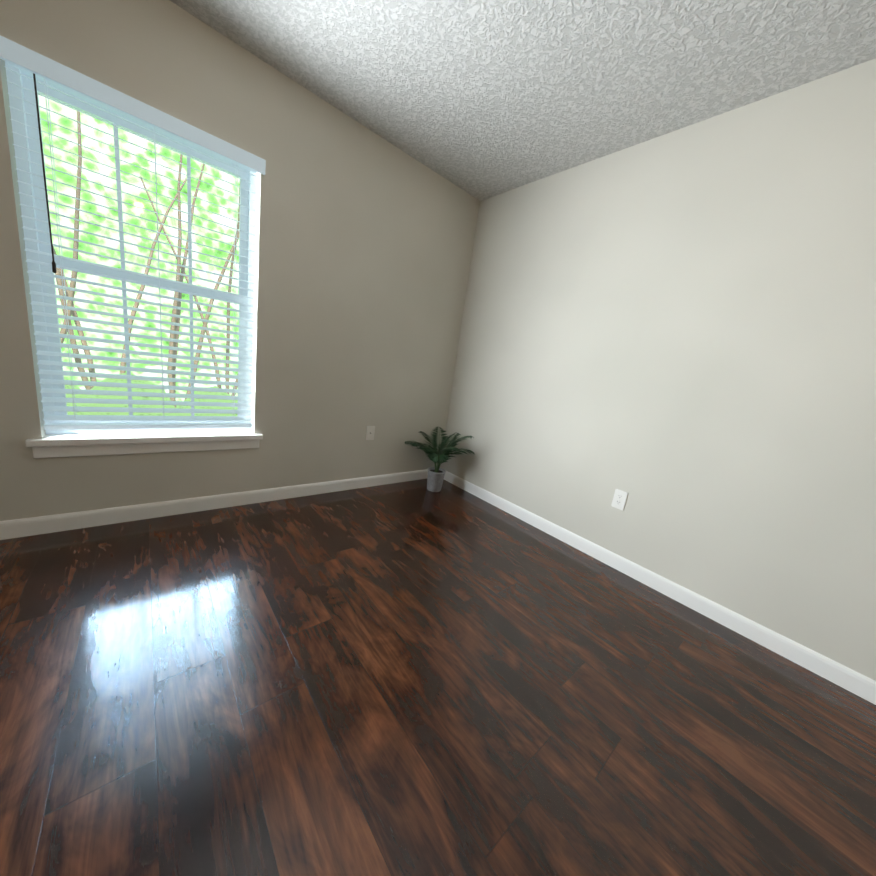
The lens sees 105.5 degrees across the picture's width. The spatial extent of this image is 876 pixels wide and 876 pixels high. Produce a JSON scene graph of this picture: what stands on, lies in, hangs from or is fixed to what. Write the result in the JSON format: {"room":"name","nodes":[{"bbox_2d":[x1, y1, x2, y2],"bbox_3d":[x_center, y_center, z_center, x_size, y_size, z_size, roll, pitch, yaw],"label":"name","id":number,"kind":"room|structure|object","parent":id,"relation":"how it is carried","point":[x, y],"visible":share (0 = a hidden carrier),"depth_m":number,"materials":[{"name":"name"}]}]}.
{"room":"empty room","nodes":[
{"label":"empty room","id":0,"kind":"room"},
{"bbox_2d":[0,0,479,520],"bbox_3d":[-1.490,-0.751,1.690,4.600,2.440,0.150,-2,16,-41],"label":"wall","id":1,"kind":"structure","parent":0,"point":[364,242],"depth_m":2.03,"materials":[{"name":"paint"}]},
{"bbox_2d":[5,61,256,433],"bbox_3d":[-1.470,-0.770,1.757,0.880,1.535,0.063,-2,16,-41],"label":"window","id":2,"kind":"structure","parent":1,"relation":"in","point":[22,117],"depth_m":1.60,"materials":[{"name":"grey plastic"}]},
{"bbox_2d":[0,35,265,429],"bbox_3d":[-1.406,-0.773,1.684,0.916,1.488,0.086,-2,16,-41],"label":"window blind","id":3,"kind":"object","parent":2,"relation":"attached to","point":[27,60],"visible":0.96,"depth_m":1.62,"materials":[{"name":"grey plastic"}]},
{"bbox_2d":[25,431,262,457],"bbox_3d":[-1.524,0.026,1.860,0.970,0.092,0.115,-2,16,-41],"label":"window sill","id":4,"kind":"structure","parent":1,"relation":"attached to","point":[63,445],"depth_m":1.75,"materials":[{"name":"white"}]},
{"bbox_2d":[0,469,427,539],"bbox_3d":[-1.603,0.407,1.878,4.300,0.088,0.013,-2,16,-41],"label":"baseboard","id":5,"kind":"structure","parent":1,"relation":"attached to","point":[17,528],"depth_m":1.94,"materials":[{"name":"white"}]},
{"bbox_2d":[366,426,374,439],"bbox_3d":[-0.540,-0.040,2.667,0.072,0.116,0.007,-2,16,-41],"label":"outlet","id":6,"kind":"object","parent":1,"relation":"attached to","point":[370,431],"visible":1,"depth_m":2.66,"materials":[{"name":"white plastic"}]},
{"bbox_2d":[0,479,875,875],"bbox_3d":[-0.247,1.061,0.350,4.600,0.150,4.596,-2,16,-41],"label":"floor","id":7,"kind":"structure","parent":0,"point":[412,679],"depth_m":1.05,"materials":[{"name":"brown wood"}]},
{"bbox_2d":[405,427,473,491],"bbox_3d":[0.015,0.194,2.846,0.534,0.549,0.537,-2,16,-41],"label":"potted plant","id":8,"kind":"object","parent":7,"relation":"on","point":[435,477],"visible":1,"depth_m":2.85,"materials":[{"name":"green plant"}]},
{"bbox_2d":[170,0,875,200],"bbox_3d":[0.118,-1.445,-0.195,4.600,0.150,4.596,-2,16,-41],"label":"ceiling","id":9,"kind":"structure","parent":0,"point":[480,100],"depth_m":1.51,"materials":[{"name":"white paint"}]},
{"bbox_2d":[440,58,875,680],"bbox_3d":[1.614,-0.265,1.537,0.150,2.440,4.296,-2,16,-41],"label":"wall","id":10,"kind":"structure","parent":0,"point":[672,334],"depth_m":1.69,"materials":[{"name":"paint"}]},
{"bbox_2d":[611,489,627,509],"bbox_3d":[1.106,0.375,2.032,0.008,0.116,0.072,-2,16,-41],"label":"outlet","id":11,"kind":"object","parent":10,"relation":"attached to","point":[619,499],"visible":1,"depth_m":2.03,"materials":[{"name":"white plastic"}]},
{"bbox_2d":[444,470,875,704],"bbox_3d":[1.386,0.876,1.731,0.013,0.088,4.296,-2,16,-41],"label":"baseboard","id":12,"kind":"structure","parent":10,"relation":"attached to","point":[845,677],"depth_m":1.73,"materials":[{"name":"white"}]},
{"label":"outside","id":13,"kind":"structure","parent":0,"visible":0},
{"bbox_2d":[39,93,239,400],"bbox_3d":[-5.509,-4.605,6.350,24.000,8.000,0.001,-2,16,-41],"label":"foliage","id":14,"kind":"structure","parent":13,"point":[135,181],"depth_m":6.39,"materials":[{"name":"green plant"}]},
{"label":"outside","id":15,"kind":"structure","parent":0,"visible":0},
{"bbox_3d":[-10.882,-2.775,13.384,32.000,0.020,29.830,-2,16,-41],"label":"lawn","id":16,"kind":"structure","parent":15,"visible":0},
{"bbox_2d":[53,109,239,407],"bbox_3d":[-3.982,-1.815,4.457,4.723,3.850,1.720,-2,16,-41],"label":"trees","id":17,"kind":"object","parent":16,"relation":"on","point":[142,287],"depth_m":4.32,"materials":[{"name":"brown plant"}]},
{"bbox_2d":[64,373,237,415],"bbox_3d":[-3.103,0.099,4.005,7.821,1.714,1.330,-2,16,-41],"label":"hedge","id":18,"kind":"object","parent":16,"relation":"on","point":[137,398],"depth_m":3.35,"materials":[{"name":"green plant"}]}
]}

